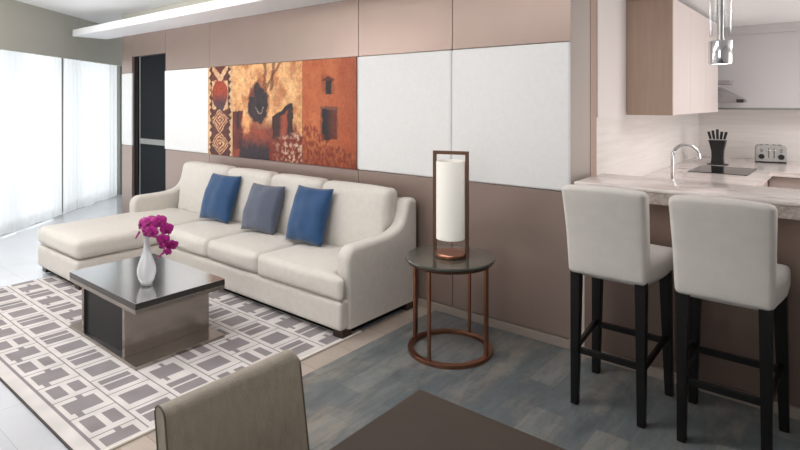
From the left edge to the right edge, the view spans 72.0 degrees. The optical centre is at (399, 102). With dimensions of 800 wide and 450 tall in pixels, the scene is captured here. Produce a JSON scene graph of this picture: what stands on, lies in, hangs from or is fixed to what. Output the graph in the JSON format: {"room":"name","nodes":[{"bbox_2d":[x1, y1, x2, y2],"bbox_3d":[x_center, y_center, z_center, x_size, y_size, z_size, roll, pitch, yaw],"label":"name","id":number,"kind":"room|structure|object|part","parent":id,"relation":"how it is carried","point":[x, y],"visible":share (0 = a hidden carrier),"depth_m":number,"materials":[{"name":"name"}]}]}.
{"room":"living room","nodes":[
{"label":"living room","id":0,"kind":"room"},
{"bbox_2d":[16,0,187,23],"bbox_3d":[-2.483,-1.180,2.928,11.950,0.100,7.800,0,0,39],"label":"ceiling","id":1,"kind":"structure","parent":0,"point":[97,11],"depth_m":6.50,"materials":[{"name":"white paint"}]},
{"bbox_2d":[0,0,121,65],"bbox_3d":[-4.273,-0.848,6.105,0.025,0.565,6.950,0,0,-2],"label":"wall","id":2,"kind":"structure","parent":1,"relation":"attached to","point":[24,27],"depth_m":6.71,"materials":[{"name":"grey paint"}]},
{"bbox_2d":[117,66,123,194],"bbox_3d":[-4.621,0.185,9.044,0.170,2.630,0.270,0,0,-2],"label":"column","id":3,"kind":"structure","parent":0,"point":[119,68],"depth_m":8.91,"materials":[{"name":"grey"}]},
{"bbox_2d":[73,0,342,38],"bbox_3d":[-1.581,-0.887,5.205,6.410,0.085,0.428,0,0,39],"label":"ceiling","id":4,"kind":"structure","parent":0,"point":[216,10],"depth_m":5.49,"materials":[{"name":"white paint"}]},
{"bbox_2d":[122,0,570,338],"bbox_3d":[-1.228,0.185,5.295,5.972,2.630,0.186,0,0,39],"label":"wall","id":5,"kind":"structure","parent":0,"point":[490,80],"depth_m":3.94,"materials":[{"name":"brown paint"}]},
{"bbox_3d":[-3.480,-0.635,7.043,0.272,0.525,0.020,0,0,39],"label":"lacquer panel","id":6,"kind":"part","parent":5,"relation":"part of","materials":[{"name":"brown paint"}]},
{"bbox_3d":[-3.480,0.995,7.043,0.272,0.891,0.020,0,0,39],"label":"lacquer panel","id":7,"kind":"part","parent":5,"relation":"part of","materials":[{"name":"brown paint"}]},
{"bbox_3d":[-3.482,0.088,7.040,0.272,0.914,0.026,0,0,39],"label":"fabric panel","id":8,"kind":"part","parent":5,"relation":"part of","materials":[{"name":"white fabric"}]},
{"bbox_3d":[-3.050,-0.738,6.691,0.831,0.321,0.020,0,0,39],"label":"lacquer panel","id":9,"kind":"part","parent":5,"relation":"part of","materials":[{"name":"brown paint"}]},
{"bbox_2d":[134,54,166,195],"bbox_3d":[-2.998,0.463,6.754,0.835,2.075,0.122,0,0,39],"label":"door","id":10,"kind":"structure","parent":5,"relation":"in","point":[149,71],"depth_m":6.76,"materials":[{"name":"black glass"}]},
{"bbox_3d":[-1.272,-1.015,5.241,5.972,0.226,0.020,0,0,39],"label":"cove panel","id":11,"kind":"part","parent":5,"relation":"part of","materials":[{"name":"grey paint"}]},
{"bbox_3d":[-2.374,0.088,6.131,0.916,0.914,0.034,0,0,39],"label":"fabric panel","id":12,"kind":"part","parent":5,"relation":"part of","materials":[{"name":"white fabric"}]},
{"bbox_3d":[-2.370,-0.635,6.137,0.916,0.525,0.020,0,0,39],"label":"lacquer panel","id":13,"kind":"part","parent":5,"relation":"part of","materials":[{"name":"brown paint"}]},
{"bbox_3d":[-2.370,0.995,6.137,0.916,0.891,0.020,0,0,39],"label":"lacquer panel","id":14,"kind":"part","parent":5,"relation":"part of","materials":[{"name":"brown paint"}]},
{"bbox_2d":[208,57,356,168],"bbox_3d":[-1.189,0.088,5.138,2.163,0.910,0.007,0,0,39],"label":"wall art","id":15,"kind":"object","parent":5,"relation":"attached to","point":[302,112],"visible":1,"depth_m":5.01,"materials":[{"name":"orange"}]},
{"bbox_3d":[-1.855,0.088,5.679,0.444,0.910,0.002,0,0,39],"label":"printed panel","id":16,"kind":"part","parent":15,"relation":"part of","materials":[{"name":"fabric"}]},
{"bbox_3d":[-1.274,0.088,5.204,1.054,0.910,0.002,0,0,39],"label":"printed panel","id":17,"kind":"part","parent":15,"relation":"part of","materials":[{"name":"fabric"}]},
{"bbox_3d":[-0.608,0.088,4.661,0.660,0.910,0.002,0,0,39],"label":"printed panel","id":18,"kind":"part","parent":15,"relation":"part of","materials":[{"name":"fabric"}]},
{"bbox_3d":[-1.172,-0.635,5.160,2.168,0.525,0.020,0,0,39],"label":"lacquer panel","id":19,"kind":"part","parent":5,"relation":"part of","materials":[{"name":"brown paint"}]},
{"bbox_3d":[-1.172,0.995,5.160,2.168,0.891,0.020,0,0,39],"label":"lacquer panel","id":20,"kind":"part","parent":5,"relation":"part of","materials":[{"name":"brown paint"}]},
{"bbox_3d":[-1.176,0.088,5.154,2.168,0.914,0.034,0,0,39],"label":"fabric panel","id":21,"kind":"part","parent":5,"relation":"part of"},
{"bbox_3d":[0.019,0.088,4.180,0.907,0.914,0.034,0,0,39],"label":"fabric panel","id":22,"kind":"part","parent":5,"relation":"part of","materials":[{"name":"white fabric"}]},
{"bbox_3d":[0.023,0.995,4.185,0.907,0.891,0.020,0,0,39],"label":"lacquer panel","id":23,"kind":"part","parent":5,"relation":"part of","materials":[{"name":"brown paint"}]},
{"bbox_3d":[0.023,-0.635,4.185,0.907,0.525,0.020,0,0,39],"label":"lacquer panel","id":24,"kind":"part","parent":5,"relation":"part of","materials":[{"name":"brown paint"}]},
{"bbox_2d":[418,297,569,349],"bbox_3d":[-1.275,1.472,5.237,5.976,0.055,0.032,0,0,39],"label":"baseboard","id":25,"kind":"structure","parent":5,"relation":"attached to","point":[524,331],"depth_m":3.62,"materials":[{"name":"beige wood"}]},
{"bbox_3d":[0.710,0.995,3.625,0.858,0.891,0.020,0,0,39],"label":"lacquer panel","id":26,"kind":"part","parent":5,"relation":"part of","materials":[{"name":"brown paint"}]},
{"bbox_3d":[0.706,0.088,3.620,0.858,0.914,0.034,0,0,39],"label":"fabric panel","id":27,"kind":"part","parent":5,"relation":"part of","materials":[{"name":"white fabric"}]},
{"bbox_3d":[0.710,-0.635,3.625,0.858,0.525,0.020,0,0,39],"label":"lacquer panel","id":28,"kind":"part","parent":5,"relation":"part of","materials":[{"name":"brown paint"}]},
{"bbox_2d":[581,275,583,346],"bbox_3d":[1.088,1.010,3.335,0.090,0.980,0.056,0,0,39],"label":"trim","id":29,"kind":"structure","parent":5,"relation":"attached to","point":[582,331],"depth_m":3.29,"materials":[{"name":"silver metal"}]},
{"bbox_2d":[0,194,799,449],"bbox_3d":[-1.693,1.550,3.897,11.950,0.100,10.300,0,0,39],"label":"floor","id":30,"kind":"structure","parent":0,"point":[524,386],"depth_m":2.87,"materials":[{"name":"grey wood"}]},
{"bbox_2d":[0,275,361,449],"bbox_3d":[-1.878,1.492,3.828,2.831,0.014,1.681,0,0,39],"label":"area rug","id":31,"kind":"object","parent":30,"relation":"on","point":[88,398],"visible":0.49,"depth_m":3.19,"materials":[{"name":"grey carpet"}]},
{"bbox_2d":[69,253,224,370],"bbox_3d":[-1.644,1.301,3.558,0.925,0.371,0.563,0,0,39],"label":"coffee table","id":32,"kind":"object","parent":31,"relation":"on","point":[140,326],"visible":0.94,"depth_m":3.37,"materials":[{"name":"wood"}]},
{"bbox_3d":[-1.865,1.322,3.742,0.030,0.288,0.538,0,0,39],"label":"panel","id":33,"kind":"part","parent":32,"relation":"part of","materials":[{"name":"metal"}]},
{"bbox_2d":[137,236,155,285],"bbox_3d":[-1.546,0.957,3.363,0.109,0.314,0.109,0,0,39],"label":"bottle vase","id":34,"kind":"object","parent":32,"relation":"on","point":[146,269],"visible":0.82,"depth_m":3.33,"materials":[{"name":"white ceramic"}]},
{"bbox_2d":[135,215,178,257],"bbox_3d":[-1.482,0.814,3.340,0.252,0.265,0.104,0,0,1],"label":"orchid spray","id":35,"kind":"object","parent":34,"relation":"in","point":[149,225],"visible":1,"depth_m":3.33,"materials":[{"name":"purple plant"}]},
{"bbox_3d":[-1.644,1.165,3.558,0.925,0.026,0.563,0,0,39],"label":"under plate","id":36,"kind":"part","parent":32,"relation":"part of","materials":[{"name":"metal"}]},
{"bbox_3d":[-1.644,1.476,3.558,0.925,0.020,0.563,0,0,39],"label":"plate","id":37,"kind":"part","parent":32,"relation":"part of","materials":[{"name":"wood"}]},
{"bbox_3d":[-1.423,1.322,3.381,0.030,0.288,0.538,0,0,39],"label":"panel","id":38,"kind":"part","parent":32,"relation":"part of","materials":[{"name":"metal"}]},
{"bbox_2d":[38,161,415,338],"bbox_3d":[-1.534,1.054,4.437,3.098,0.892,1.486,0,0,39],"label":"sectional sofa","id":39,"kind":"object","parent":30,"relation":"on","point":[360,274],"visible":0.73,"depth_m":4.12,"materials":[{"name":"fabric"}]},
{"bbox_2d":[38,207,209,258],"bbox_3d":[-2.467,1.167,5.053,0.873,0.193,1.262,0,0,39],"label":"cushion","id":40,"kind":"object","parent":39,"relation":"on","point":[111,236],"depth_m":4.67,"materials":[{"name":"fabric"}]},
{"bbox_3d":[-2.434,1.067,5.690,0.115,0.743,0.682,0,0,39],"label":"armrest","id":41,"kind":"part","parent":39,"relation":"part of","materials":[{"name":"fabric"}]},
{"bbox_2d":[178,161,235,213],"bbox_3d":[-1.922,0.865,5.481,0.816,0.515,0.218,0,0,39],"label":"cushion","id":42,"kind":"object","parent":39,"relation":"on","point":[196,175],"depth_m":5.46,"materials":[{"name":"fabric"}]},
{"bbox_2d":[165,219,254,256],"bbox_3d":[-1.642,1.172,4.819,0.716,0.200,0.595,0,0,39],"label":"seat cushion","id":43,"kind":"object","parent":39,"relation":"on","point":[193,237],"depth_m":4.64,"materials":[{"name":"fabric"}]},
{"bbox_2d":[199,173,241,223],"bbox_3d":[-1.646,0.870,5.045,0.437,0.404,0.218,0,0,39],"label":"throw pillow","id":44,"kind":"object","parent":39,"relation":"on","point":[221,192],"visible":1,"depth_m":4.95,"materials":[{"name":"blue fabric"}]},
{"bbox_2d":[228,168,278,222],"bbox_3d":[-1.356,0.867,5.018,0.646,0.510,0.217,0,0,39],"label":"cushion","id":45,"kind":"object","parent":39,"relation":"on","point":[250,176],"depth_m":4.95,"materials":[{"name":"fabric"}]},
{"bbox_2d":[207,230,306,272],"bbox_3d":[-1.114,1.172,4.388,0.657,0.198,0.595,0,0,39],"label":"seat cushion","id":46,"kind":"object","parent":39,"relation":"on","point":[239,252],"depth_m":4.23,"materials":[{"name":"fabric"}]},
{"bbox_2d":[241,183,284,234],"bbox_3d":[-1.149,0.884,4.611,0.409,0.376,0.224,0,0,39],"label":"throw pillow","id":47,"kind":"object","parent":39,"relation":"on","point":[263,206],"visible":1,"depth_m":4.53,"materials":[{"name":"grey fabric"}]},
{"bbox_2d":[271,173,328,233],"bbox_3d":[-0.857,0.869,4.610,0.647,0.508,0.220,0,0,39],"label":"cushion","id":48,"kind":"object","parent":39,"relation":"on","point":[291,182],"depth_m":4.56,"materials":[{"name":"fabric"}]},
{"bbox_2d":[258,243,344,300],"bbox_3d":[-0.526,1.172,3.910,0.870,0.197,0.594,0,0,39],"label":"seat cushion","id":49,"kind":"object","parent":39,"relation":"on","point":[309,271],"depth_m":3.74,"materials":[{"name":"fabric"}]},
{"bbox_2d":[285,185,333,246],"bbox_3d":[-0.698,0.866,4.253,0.392,0.411,0.217,0,0,39],"label":"throw pillow","id":50,"kind":"object","parent":39,"relation":"on","point":[310,210],"visible":1,"depth_m":4.17,"materials":[{"name":"blue fabric"}]},
{"bbox_2d":[322,180,396,246],"bbox_3d":[-0.332,0.872,4.182,0.710,0.503,0.217,0,0,39],"label":"cushion","id":51,"kind":"object","parent":39,"relation":"on","point":[358,211],"depth_m":4.07,"materials":[{"name":"fabric"}]},
{"bbox_3d":[-0.142,1.067,3.793,0.115,0.743,0.725,0,0,39],"label":"armrest","id":52,"kind":"part","parent":39,"relation":"part of","materials":[{"name":"fabric"}]},
{"bbox_2d":[154,349,309,449],"bbox_3d":[-0.242,1.076,1.200,0.452,0.847,0.385,0,0,39],"label":"dining chair","id":53,"kind":"object","parent":30,"relation":"on","point":[260,405],"visible":1,"depth_m":1.32,"materials":[{"name":"beige fabric"}]},
{"bbox_2d":[329,390,565,449],"bbox_3d":[0.138,1.125,0.147,1.773,0.750,1.902,0,0,39],"label":"dining table","id":54,"kind":"object","parent":30,"relation":"on","point":[423,420],"visible":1,"depth_m":1.25,"materials":[{"name":"brown wood"}]},
{"bbox_2d":[405,244,495,369],"bbox_3d":[0.304,1.216,3.346,0.546,0.568,0.546,0,0,39],"label":"side table","id":55,"kind":"object","parent":30,"relation":"on","point":[422,258],"visible":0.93,"depth_m":3.21,"materials":[{"name":"grey glass"}]},
{"bbox_3d":[0.097,1.225,3.466,0.017,0.506,0.036,0,0,30],"label":"leg","id":56,"kind":"part","parent":55,"relation":"part of","materials":[{"name":"brown metal"}]},
{"bbox_3d":[0.166,1.225,3.150,0.018,0.506,0.017,0,0,35],"label":"leg","id":57,"kind":"part","parent":55,"relation":"part of","materials":[{"name":"brown metal"}]},
{"bbox_2d":[433,150,468,259],"bbox_3d":[0.308,0.614,3.341,0.192,0.637,0.192,0,0,-18],"label":"table lamp","id":58,"kind":"object","parent":55,"relation":"on","point":[450,176],"visible":1,"depth_m":3.28,"materials":[{"name":"white fabric"}]},
{"bbox_3d":[0.308,0.590,3.341,0.177,0.469,0.177,0,0,19],"label":"lamp shade","id":59,"kind":"part","parent":58,"relation":"part of","materials":[{"name":"white fabric"}]},
{"bbox_3d":[0.446,1.225,3.539,0.018,0.506,0.017,0,0,36],"label":"leg","id":60,"kind":"part","parent":55,"relation":"part of","materials":[{"name":"brown metal"}]},
{"bbox_3d":[0.502,1.225,3.211,0.017,0.506,0.036,0,0,34],"label":"leg","id":61,"kind":"part","parent":55,"relation":"part of","materials":[{"name":"brown metal"}]},
{"bbox_2d":[562,184,673,428],"bbox_3d":[1.107,0.949,2.787,0.419,1.102,0.561,0,0,39],"label":"bar stool","id":62,"kind":"object","parent":30,"relation":"on","point":[608,228],"visible":0.98,"depth_m":2.63,"materials":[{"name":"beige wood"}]},
{"bbox_3d":[0.883,1.165,2.755,0.049,0.670,0.054,0,0,39],"label":"leg","id":63,"kind":"part","parent":62,"relation":"part of","materials":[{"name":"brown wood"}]},
{"bbox_3d":[1.092,1.170,3.047,0.061,0.660,0.060,0,0,39],"label":"leg","id":64,"kind":"part","parent":62,"relation":"part of","materials":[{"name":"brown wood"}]},
{"bbox_3d":[0.980,0.622,2.631,0.393,0.448,0.159,0,0,39],"label":"backrest","id":65,"kind":"part","parent":62,"relation":"part of","materials":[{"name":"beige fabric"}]},
{"bbox_3d":[1.143,0.810,2.831,0.419,0.134,0.447,0,0,39],"label":"seat","id":66,"kind":"part","parent":62,"relation":"part of","materials":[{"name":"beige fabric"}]},
{"bbox_3d":[1.121,1.165,2.560,0.049,0.670,0.054,0,0,39],"label":"leg","id":67,"kind":"part","parent":62,"relation":"part of","materials":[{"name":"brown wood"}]},
{"bbox_3d":[1.366,1.170,2.824,0.061,0.660,0.060,0,0,39],"label":"leg","id":68,"kind":"part","parent":62,"relation":"part of","materials":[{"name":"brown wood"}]},
{"bbox_2d":[584,204,799,420],"bbox_3d":[2.413,1.022,2.419,3.118,0.956,0.400,0,0,39],"label":"kitchen island","id":69,"kind":"object","parent":30,"relation":"on","point":[727,328],"depth_m":2.82,"materials":[{"name":"brown wood"}]},
{"bbox_3d":[1.284,0.993,3.105,0.491,0.894,0.012,0,0,39],"label":"panel","id":70,"kind":"part","parent":69,"relation":"part of","materials":[{"name":"brown paint"}]},
{"bbox_2d":[574,173,799,219],"bbox_3d":[2.401,0.502,2.386,3.195,0.084,0.478,0,0,39],"label":"countertop","id":71,"kind":"structure","parent":69,"relation":"on","point":[659,191],"depth_m":2.92,"materials":[{"name":"stone"}]},
{"bbox_3d":[1.708,0.993,2.759,0.596,0.894,0.012,0,0,39],"label":"panel","id":72,"kind":"part","parent":69,"relation":"part of","materials":[{"name":"brown paint"}]},
{"bbox_2d":[668,195,790,449],"bbox_3d":[1.483,0.949,2.480,0.419,1.102,0.561,0,0,39],"label":"bar stool","id":73,"kind":"object","parent":30,"relation":"on","point":[724,249],"visible":1,"depth_m":2.32,"materials":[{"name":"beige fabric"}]},
{"bbox_3d":[1.258,1.165,2.448,0.049,0.670,0.054,0,0,39],"label":"leg","id":74,"kind":"part","parent":73,"relation":"part of","materials":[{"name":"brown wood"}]},
{"bbox_3d":[1.468,1.170,2.740,0.061,0.660,0.060,0,0,39],"label":"leg","id":75,"kind":"part","parent":73,"relation":"part of","materials":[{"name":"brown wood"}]},
{"bbox_3d":[1.356,0.622,2.324,0.393,0.448,0.159,0,0,39],"label":"backrest","id":76,"kind":"part","parent":73,"relation":"part of","materials":[{"name":"beige fabric"}]},
{"bbox_3d":[1.519,0.810,2.525,0.419,0.134,0.447,0,0,39],"label":"seat","id":77,"kind":"part","parent":73,"relation":"part of","materials":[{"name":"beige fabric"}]},
{"bbox_3d":[1.497,1.165,2.253,0.049,0.670,0.054,0,0,39],"label":"leg","id":78,"kind":"part","parent":73,"relation":"part of","materials":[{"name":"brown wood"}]},
{"bbox_3d":[1.741,1.170,2.518,0.061,0.660,0.060,0,0,39],"label":"leg","id":79,"kind":"part","parent":73,"relation":"part of","materials":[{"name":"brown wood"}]},
{"bbox_2d":[769,176,799,188],"bbox_3d":[3.832,1.071,5.051,0.645,0.859,1.128,0,0,39],"label":"base cabinet","id":80,"kind":"object","parent":30,"relation":"on","point":[774,181],"visible":0.02,"depth_m":4.75,"materials":[{"name":"brown wood"}]},
{"bbox_3d":[1.817,1.071,3.693,0.748,0.859,0.780,0,0,39],"label":"base cabinet","id":81,"kind":"object","parent":30,"relation":"on","visible":0},
{"bbox_2d":[642,156,799,185],"bbox_3d":[3.556,0.620,3.893,3.209,0.040,3.308,0,0,39],"label":"countertop","id":82,"kind":"structure","parent":81,"relation":"on","point":[764,172],"depth_m":4.75,"materials":[{"name":"stone"}]},
{"bbox_2d":[670,143,700,178],"bbox_3d":[1.817,0.432,3.537,0.216,0.336,0.053,0,0,12],"label":"tap","id":83,"kind":"object","parent":82,"relation":"on","point":[677,147],"visible":0.66,"depth_m":3.54,"materials":[{"name":"silver metal"}]},
{"bbox_2d":[707,140,728,165],"bbox_3d":[3.067,0.482,5.319,0.170,0.235,0.120,0,0,39],"label":"knife block","id":84,"kind":"object","parent":82,"relation":"on","point":[717,147],"visible":0.98,"depth_m":5.28,"materials":[{"name":"black plastic"}]},
{"bbox_2d":[716,129,718,139],"bbox_3d":[3.055,0.312,5.304,0.025,0.107,0.033,0,0,39],"label":"kitchen knife","id":85,"kind":"object","parent":84,"relation":"on","point":[717,130],"visible":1,"depth_m":5.30,"materials":[{"name":"black plastic"}]},
{"bbox_2d":[686,165,756,175],"bbox_3d":[2.841,0.597,4.852,0.456,0.006,0.604,0,0,39],"label":"cooktop","id":86,"kind":"object","parent":82,"relation":"in","point":[739,171],"visible":1,"depth_m":4.79,"materials":[{"name":"black glass"}]},
{"bbox_2d":[755,144,786,163],"bbox_3d":[3.696,0.511,5.497,0.250,0.176,0.170,0,0,27],"label":"toaster","id":87,"kind":"object","parent":82,"relation":"on","point":[764,153],"visible":1,"depth_m":5.44,"materials":[{"name":"silver metal"}]},
{"bbox_2d":[569,0,698,339],"bbox_3d":[2.175,0.185,4.787,0.060,2.630,3.671,0,0,39],"label":"wall","id":88,"kind":"structure","parent":0,"point":[632,145],"depth_m":3.97,"materials":[{"name":"stone"}]},
{"bbox_2d":[590,0,596,176],"bbox_3d":[1.251,0.185,3.651,0.064,2.630,0.110,0,0,39],"label":"trim","id":89,"kind":"structure","parent":88,"relation":"attached to","point":[593,3],"depth_m":3.63,"materials":[{"name":"beige"}]},
{"bbox_2d":[597,0,625,116],"bbox_3d":[1.503,-0.340,3.906,0.012,0.880,0.603,0,0,39],"label":"trim","id":90,"kind":"structure","parent":88,"relation":"attached to","point":[611,14],"depth_m":3.88,"materials":[{"name":"white"}]},
{"bbox_2d":[626,0,690,114],"bbox_3d":[2.002,-0.343,4.261,0.334,0.873,0.583,0,0,39],"label":"upper cabinet","id":91,"kind":"object","parent":88,"relation":"attached to","point":[658,32],"visible":1,"depth_m":4.06,"materials":[{"name":"beige wood"}]},
{"bbox_3d":[2.128,-0.329,4.174,0.020,0.842,0.556,0,0,39],"label":"door","id":92,"kind":"part","parent":91,"relation":"part of","materials":[{"name":"beige wood"}]},
{"bbox_2d":[691,9,705,113],"bbox_3d":[2.372,-0.329,4.718,0.330,0.842,0.588,0,0,39],"label":"upper cabinet","id":93,"kind":"object","parent":88,"relation":"attached to","point":[698,21],"visible":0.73,"depth_m":4.61,"materials":[{"name":"beige wood"}]},
{"bbox_2d":[706,18,717,112],"bbox_3d":[2.744,-0.329,5.175,0.330,0.842,0.588,0,0,39],"label":"upper cabinet","id":94,"kind":"object","parent":88,"relation":"attached to","point":[711,27],"visible":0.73,"depth_m":5.05,"materials":[{"name":"beige wood"}]},
{"bbox_2d":[718,80,746,102],"bbox_3d":[3.158,-0.103,5.516,0.538,0.213,0.460,0,0,39],"label":"range hood","id":95,"kind":"object","parent":88,"relation":"attached to","point":[724,95],"visible":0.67,"depth_m":5.29,"materials":[{"name":"grey metal"}]},
{"bbox_2d":[678,0,799,26],"bbox_3d":[3.588,-1.005,3.719,3.540,0.450,3.900,0,0,39],"label":"ceiling","id":96,"kind":"structure","parent":0,"point":[736,12],"depth_m":4.68,"materials":[{"name":"white paint"}]},
{"bbox_2d":[709,0,732,64],"bbox_3d":[1.752,-0.493,3.010,0.115,0.571,0.115,0,0,39],"label":"pendant lamp","id":97,"kind":"object","parent":96,"relation":"hanging from","point":[720,50],"visible":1,"depth_m":2.98,"materials":[{"name":"silver glass"}]},
{"bbox_3d":[1.752,-0.557,3.010,0.100,0.444,0.100,0,0,39],"label":"stem rod","id":98,"kind":"part","parent":97,"relation":"part of","materials":[{"name":"silver metal"}]},
{"bbox_2d":[699,109,799,160],"bbox_3d":[4.727,0.350,5.139,3.570,2.300,0.100,0,0,39],"label":"wall","id":99,"kind":"structure","parent":0,"point":[746,129],"depth_m":5.88,"materials":[{"name":"stone"}]},
{"bbox_2d":[718,31,799,109],"bbox_3d":[3.613,-0.307,5.755,0.935,0.765,0.348,0,0,39],"label":"upper cabinet","id":100,"kind":"object","parent":99,"relation":"attached to","point":[764,71],"visible":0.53,"depth_m":5.51,"materials":[{"name":"grey"}]},
{"bbox_3d":[3.514,0.065,5.634,0.935,0.020,0.025,0,0,39],"label":"light rail","id":101,"kind":"part","parent":100,"relation":"part of","materials":[{"name":"grey"}]},
{"bbox_2d":[724,22,799,35],"bbox_3d":[4.601,-0.735,4.944,3.498,0.088,0.358,0,0,39],"label":"trim","id":102,"kind":"structure","parent":99,"relation":"attached to","point":[790,26],"depth_m":5.51,"materials":[{"name":"grey"}]},
{"bbox_3d":[-4.603,0.185,4.392,6.923,2.630,7.892,0,0,39],"label":"wall","id":103,"kind":"structure","parent":0,"visible":0},
{"bbox_2d":[62,58,63,210],"bbox_3d":[-4.670,0.375,6.521,0.100,2.250,5.420,0,0,-2],"label":"window","id":104,"kind":"structure","parent":103,"relation":"in","point":[62,58],"depth_m":7.60,"materials":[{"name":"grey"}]},
{"bbox_2d":[0,50,61,235],"bbox_3d":[-4.404,0.376,5.540,0.040,2.231,3.430,0,0,-2],"label":"sheer curtain","id":105,"kind":"object","parent":104,"relation":"hanging from","point":[30,84],"visible":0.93,"depth_m":6.57,"materials":[{"name":"white fabric"}]},
{"bbox_2d":[63,58,76,213],"bbox_3d":[-4.476,0.375,7.474,0.021,2.231,0.300,0,0,2],"label":"sheer curtain","id":106,"kind":"object","parent":104,"relation":"hanging from","point":[70,66],"visible":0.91,"depth_m":7.46,"materials":[{"name":"white fabric"}]},
{"bbox_2d":[77,60,116,208],"bbox_3d":[-4.498,0.376,8.233,0.036,2.231,1.180,0,0,-2],"label":"sheer curtain","id":107,"kind":"object","parent":104,"relation":"hanging from","point":[96,82],"visible":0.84,"depth_m":8.16,"materials":[{"name":"white fabric"}]}
]}

